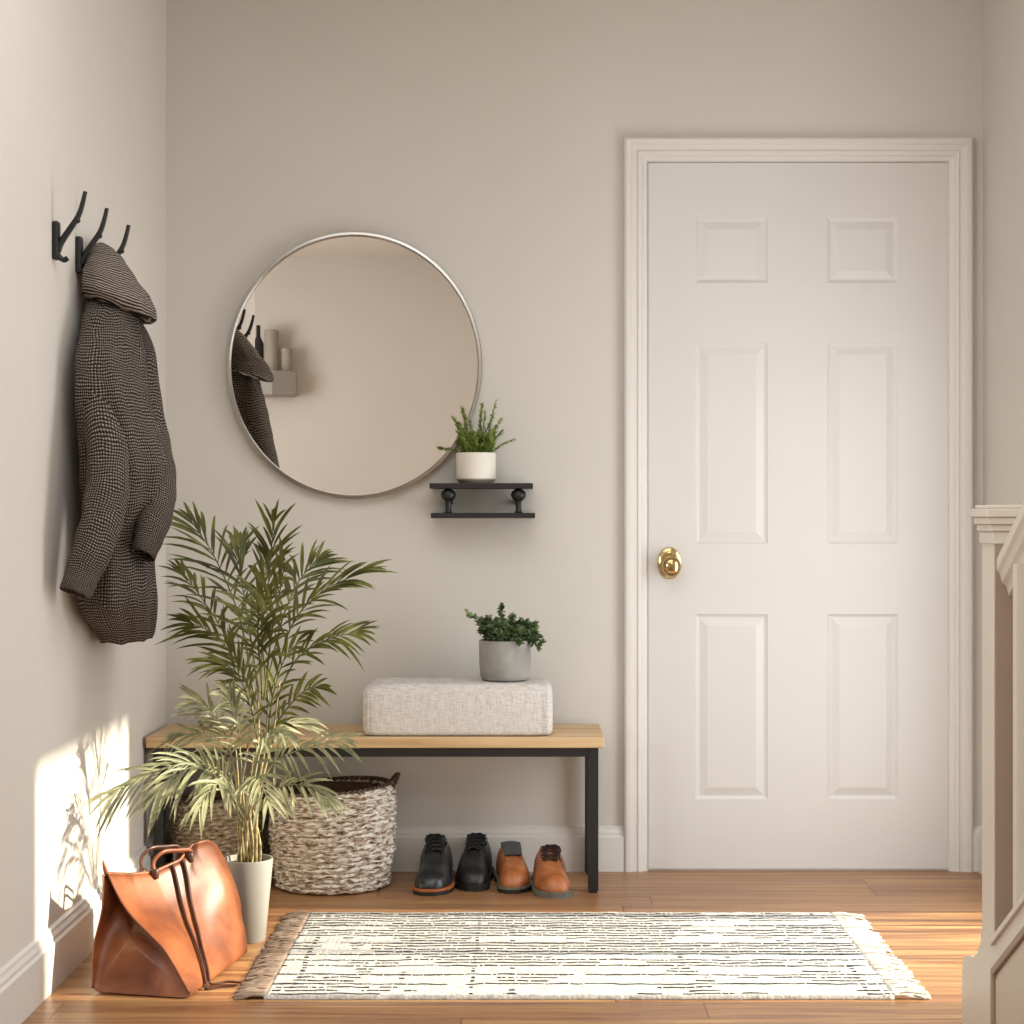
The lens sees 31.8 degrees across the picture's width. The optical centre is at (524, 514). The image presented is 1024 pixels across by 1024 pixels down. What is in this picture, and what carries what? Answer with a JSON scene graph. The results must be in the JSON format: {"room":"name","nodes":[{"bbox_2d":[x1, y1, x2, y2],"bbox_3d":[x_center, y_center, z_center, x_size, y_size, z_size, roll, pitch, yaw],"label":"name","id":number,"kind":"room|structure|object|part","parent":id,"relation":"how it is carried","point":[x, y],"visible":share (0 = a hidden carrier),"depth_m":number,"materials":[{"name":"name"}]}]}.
{"room":"home entryway","nodes":[
{"label":"home entryway","id":0,"kind":"room"},
{"bbox_2d":[0,0,165,968],"bbox_3d":[-1.100,-0.330,4.342,0.120,2.720,1.750,0,0,0],"label":"wall","id":1,"kind":"structure","parent":0,"point":[83,82],"depth_m":4.03,"materials":[{"name":"paint"}]},
{"bbox_2d":[52,191,86,262],"bbox_3d":[-1.002,-0.635,3.967,0.076,0.158,0.026,0,0,0],"label":"coat hook","id":2,"kind":"object","parent":1,"relation":"attached to","point":[58,240],"visible":1,"depth_m":3.96,"materials":[{"name":"black metal"}]},
{"bbox_3d":[-1.033,-0.605,3.967,0.014,0.085,0.026,0,0,0],"label":"plate","id":3,"kind":"part","parent":2,"relation":"part of","materials":[{"name":"black metal"}]},
{"bbox_2d":[0,826,171,1023],"bbox_3d":[-1.030,0.965,4.342,0.020,0.130,1.750,0,0,0],"label":"baseboard","id":4,"kind":"structure","parent":1,"relation":"attached to","point":[36,971],"depth_m":3.90,"materials":[{"name":"white paint"}]},
{"bbox_2d":[75,208,108,273],"bbox_3d":[-1.002,-0.633,4.172,0.076,0.158,0.026,0,0,0],"label":"coat hook","id":5,"kind":"object","parent":1,"relation":"attached to","point":[81,256],"visible":1,"depth_m":4.17,"materials":[{"name":"black metal"}]},
{"bbox_3d":[-1.033,-0.603,4.172,0.014,0.085,0.026,0,0,0],"label":"plate","id":6,"kind":"part","parent":5,"relation":"part of","materials":[{"name":"black metal"}]},
{"bbox_2d":[116,225,130,254],"bbox_3d":[-1.002,-0.631,4.401,0.076,0.158,0.026,0,0,0],"label":"coat hook","id":7,"kind":"object","parent":1,"relation":"attached to","point":[120,250],"visible":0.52,"depth_m":4.40,"materials":[{"name":"black metal"}]},
{"bbox_2d":[59,242,176,644],"bbox_3d":[-0.926,-0.172,4.232,0.216,0.970,0.678,0,0,-3],"label":"coat","id":8,"kind":"object","parent":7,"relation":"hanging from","point":[127,468],"visible":1,"depth_m":4.09,"materials":[{"name":"grey fabric"}]},
{"bbox_2d":[81,242,156,323],"bbox_3d":[-0.948,-0.555,4.285,0.167,0.203,0.360,0,0,0],"label":"hood","id":9,"kind":"object","parent":8,"relation":"attached to","point":[112,292],"depth_m":4.14,"materials":[{"name":"grey fabric"}]},
{"bbox_2d":[21,870,981,1023],"bbox_3d":[-0.936,1.080,1.917,4.727,0.100,6.800,0,0,0],"label":"floor","id":10,"kind":"structure","parent":0,"point":[929,920],"depth_m":4.26,"materials":[{"name":"brown wood"}]},
{"bbox_2d":[91,839,247,997],"bbox_3d":[-0.748,0.889,4.044,0.295,0.280,0.423,0,0,14],"label":"leather bag","id":11,"kind":"object","parent":10,"relation":"on","point":[168,930],"visible":1,"depth_m":3.98,"materials":[{"name":"brown leather"}]},
{"bbox_3d":[-0.918,0.772,3.942,0.011,0.033,0.016,0,0,31],"label":"zip pull","id":12,"kind":"part","parent":11,"relation":"part of","materials":[{"name":"leather"}]},
{"bbox_3d":[-0.831,0.781,4.100,0.016,0.065,0.121,0,0,36],"label":"handle","id":13,"kind":"part","parent":11,"relation":"part of","materials":[{"name":"brown leather"}]},
{"bbox_3d":[-0.803,0.785,4.100,0.016,0.057,0.121,0,0,36],"label":"handle","id":14,"kind":"part","parent":11,"relation":"part of","materials":[{"name":"leather"}]},
{"bbox_2d":[169,780,266,860],"bbox_3d":[-0.857,0.894,5.034,0.266,0.267,0.274,0,0,0],"label":"wicker basket","id":15,"kind":"object","parent":10,"relation":"on","point":[222,830],"visible":0.23,"depth_m":4.92,"materials":[{"name":"beige wicker"}]},
{"bbox_2d":[82,499,396,943],"bbox_3d":[-0.654,0.495,4.330,0.702,1.071,0.747,0,0,0],"label":"potted palm","id":16,"kind":"object","parent":10,"relation":"on","point":[251,871],"visible":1,"depth_m":4.32,"materials":[{"name":"plant"}]},
{"bbox_2d":[224,854,272,943],"bbox_3d":[-0.672,0.930,4.360,0.123,0.199,0.123,0,0,0],"label":"planter","id":17,"kind":"object","parent":16,"relation":"attached to","point":[251,873],"depth_m":4.32,"materials":[{"name":"white ceramic"}]},
{"bbox_2d":[265,772,400,894],"bbox_3d":[-0.535,0.875,5.011,0.372,0.307,0.360,0,0,0],"label":"wicker basket","id":18,"kind":"object","parent":10,"relation":"on","point":[352,853],"visible":0.83,"depth_m":4.87,"materials":[{"name":"beige wicker"}]},
{"bbox_3d":[-0.365,0.742,5.038,0.034,0.042,0.109,0,0,-10],"label":"handle","id":19,"kind":"part","parent":18,"relation":"part of","materials":[{"name":"wicker"}]},
{"bbox_2d":[146,724,603,892],"bbox_3d":[-0.407,0.817,5.041,1.245,0.427,0.308,0,0,0],"label":"bench","id":20,"kind":"object","parent":10,"relation":"on","point":[565,740],"visible":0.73,"depth_m":4.90,"materials":[{"name":"brown wood"}]},
{"bbox_3d":[-0.998,0.829,4.913,0.028,0.391,0.028,0,0,0],"label":"leg","id":21,"kind":"part","parent":20,"relation":"part of","materials":[{"name":"black metal"}]},
{"bbox_3d":[-0.998,0.829,5.169,0.028,0.391,0.028,0,0,0],"label":"leg","id":22,"kind":"part","parent":20,"relation":"part of","materials":[{"name":"black metal"}]},
{"bbox_3d":[-0.407,0.618,5.041,1.245,0.030,0.308,0,0,0],"label":"seat","id":23,"kind":"part","parent":20,"relation":"part of","materials":[{"name":"brown wood"}]},
{"bbox_3d":[-0.406,0.646,5.041,1.212,0.025,0.284,0,0,0],"label":"seat frame","id":24,"kind":"part","parent":20,"relation":"part of","materials":[{"name":"black metal"}]},
{"bbox_2d":[363,677,552,735],"bbox_3d":[-0.184,0.531,5.017,0.520,0.142,0.250,0,0,0],"label":"bench cushion","id":25,"kind":"object","parent":20,"relation":"on","point":[392,706],"visible":0.93,"depth_m":4.90,"materials":[{"name":"fabric"}]},
{"bbox_2d":[464,602,546,681],"bbox_3d":[-0.041,0.351,5.008,0.214,0.217,0.145,0,0,31],"label":"potted plant","id":26,"kind":"object","parent":25,"relation":"on","point":[505,656],"visible":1,"depth_m":4.97,"materials":[{"name":"green plant"}]},
{"bbox_3d":[-0.056,0.404,5.017,0.145,0.111,0.145,0,0,0],"label":"pot","id":27,"kind":"part","parent":26,"relation":"part of","materials":[{"name":"grey concrete"}]},
{"bbox_3d":[0.186,0.829,5.169,0.028,0.391,0.028,0,0,0],"label":"leg","id":28,"kind":"part","parent":20,"relation":"part of","materials":[{"name":"black metal"}]},
{"bbox_3d":[0.186,0.829,4.913,0.028,0.391,0.028,0,0,0],"label":"leg","id":29,"kind":"part","parent":20,"relation":"part of","materials":[{"name":"black metal"}]},
{"bbox_2d":[412,833,454,895],"bbox_3d":[-0.248,0.961,5.010,0.117,0.138,0.296,0,0,4],"label":"shoe","id":30,"kind":"object","parent":10,"relation":"on","point":[435,877],"visible":1,"depth_m":4.94,"materials":[{"name":"black leather"}]},
{"bbox_2d":[454,833,493,891],"bbox_3d":[-0.144,0.965,5.068,0.109,0.131,0.296,0,0,1],"label":"shoe","id":31,"kind":"object","parent":10,"relation":"on","point":[475,870],"visible":0.99,"depth_m":5.00,"materials":[{"name":"black leather"}]},
{"bbox_2d":[494,841,531,893],"bbox_3d":[-0.034,0.975,5.030,0.104,0.111,0.281,0,0,-2],"label":"shoe","id":32,"kind":"object","parent":10,"relation":"on","point":[511,874],"visible":1,"depth_m":4.95,"materials":[{"name":"brown leather"}]},
{"bbox_2d":[531,844,572,898],"bbox_3d":[0.069,0.972,4.964,0.113,0.117,0.281,0,0,-6],"label":"shoe","id":33,"kind":"object","parent":10,"relation":"on","point":[550,880],"visible":1,"depth_m":4.88,"materials":[{"name":"brown leather"}]},
{"bbox_2d":[232,911,930,999],"bbox_3d":[0.122,1.023,4.227,1.494,0.013,0.816,0,0,0],"label":"area rug","id":34,"kind":"object","parent":10,"relation":"on","point":[308,955],"visible":1,"depth_m":4.13,"materials":[{"name":"fabric"}]},
{"bbox_2d":[962,502,1023,1023],"bbox_3d":[1.097,0.120,2.558,0.454,1.819,2.183,0,0,0],"label":"staircase","id":35,"kind":"structure","parent":10,"relation":"on","point":[993,978],"depth_m":3.40,"materials":[{"name":"paint"}]},
{"bbox_3d":[0.929,0.524,3.450,0.085,1.012,0.091,0,0,0],"label":"newel post","id":36,"kind":"part","parent":35,"relation":"part of","materials":[{"name":"paint"}]},
{"bbox_3d":[0.929,0.435,3.403,0.083,0.760,0.006,0,0,0],"label":"post panel","id":37,"kind":"part","parent":35,"relation":"part of","materials":[{"name":"white wood"}]},
{"bbox_3d":[0.882,0.375,2.433,0.009,1.310,1.931,0,0,0],"label":"panel moulding","id":38,"kind":"part","parent":35,"relation":"part of","materials":[{"name":"beige wood"}]},
{"bbox_3d":[0.884,0.394,2.430,0.005,1.271,1.887,0,0,0],"label":"panel","id":39,"kind":"part","parent":35,"relation":"part of","materials":[{"name":"paint"}]},
{"bbox_3d":[0.929,-0.317,2.660,0.076,0.944,1.487,0,0,0],"label":"handrail","id":40,"kind":"part","parent":35,"relation":"part of","materials":[{"name":"paint"}]},
{"bbox_2d":[166,0,982,869],"bbox_3d":[0.143,-0.330,5.267,2.607,2.720,0.100,0,0,0],"label":"wall","id":41,"kind":"structure","parent":0,"point":[485,138],"depth_m":5.22,"materials":[{"name":"paint"}]},
{"bbox_2d":[226,232,481,498],"bbox_3d":[-0.493,-0.431,5.200,0.738,0.772,0.030,0,0,0],"label":"round mirror","id":42,"kind":"object","parent":41,"relation":"attached to","point":[351,357],"visible":0.97,"depth_m":5.20,"materials":[{"name":"silver metal"}]},
{"bbox_2d":[429,483,534,517],"bbox_3d":[-0.121,-0.041,5.148,0.299,0.099,0.136,0,0,0],"label":"wall shelf","id":43,"kind":"object","parent":41,"relation":"attached to","point":[448,495],"visible":1,"depth_m":5.08,"materials":[{"name":"black metal"}]},
{"bbox_2d":[436,399,515,482],"bbox_3d":[-0.137,-0.211,5.142,0.212,0.242,0.116,0,0,28],"label":"potted herb","id":44,"kind":"object","parent":43,"relation":"on","point":[476,460],"visible":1,"depth_m":5.12,"materials":[{"name":"plant"}]},
{"bbox_2d":[456,452,495,482],"bbox_3d":[-0.140,-0.134,5.145,0.114,0.087,0.114,0,0,0],"label":"pot","id":45,"kind":"object","parent":44,"relation":"attached to","point":[471,467],"depth_m":5.10,"materials":[{"name":"white ceramic"}]},
{"bbox_2d":[263,826,981,871],"bbox_3d":[0.153,0.965,5.207,2.347,0.130,0.020,0,0,0],"label":"baseboard","id":46,"kind":"structure","parent":41,"relation":"attached to","point":[409,840],"depth_m":5.20,"materials":[{"name":"white paint"}]},
{"bbox_2d":[648,163,947,868],"bbox_3d":[0.791,0.002,5.177,0.868,2.044,0.078,0,0,0],"label":"door","id":47,"kind":"structure","parent":41,"relation":"in","point":[798,312],"depth_m":5.21,"materials":[{"name":"paint"}]},
{"bbox_3d":[0.420,0.147,5.168,0.056,0.062,0.061,0,0,0],"label":"knob","id":48,"kind":"part","parent":47,"relation":"part of","materials":[{"name":"gold metal"}]},
{"bbox_2d":[624,137,972,871],"bbox_3d":[0.790,-0.030,5.204,1.006,2.120,0.026,0,0,0],"label":"trim","id":49,"kind":"structure","parent":41,"relation":"attached to","point":[638,151],"depth_m":5.20,"materials":[{"name":"white paint"}]},
{"bbox_2d":[983,0,1023,504],"bbox_3d":[1.377,-0.330,1.917,0.100,2.720,6.600,0,0,0],"label":"wall","id":50,"kind":"structure","parent":0,"point":[1003,20],"depth_m":5.01,"materials":[{"name":"paint"}]},
{"bbox_2d":[978,827,981,874],"bbox_3d":[1.317,0.965,4.942,0.020,0.130,0.550,0,0,0],"label":"baseboard","id":51,"kind":"structure","parent":50,"relation":"attached to","point":[980,832],"depth_m":5.18,"materials":[{"name":"white paint"}]}
]}

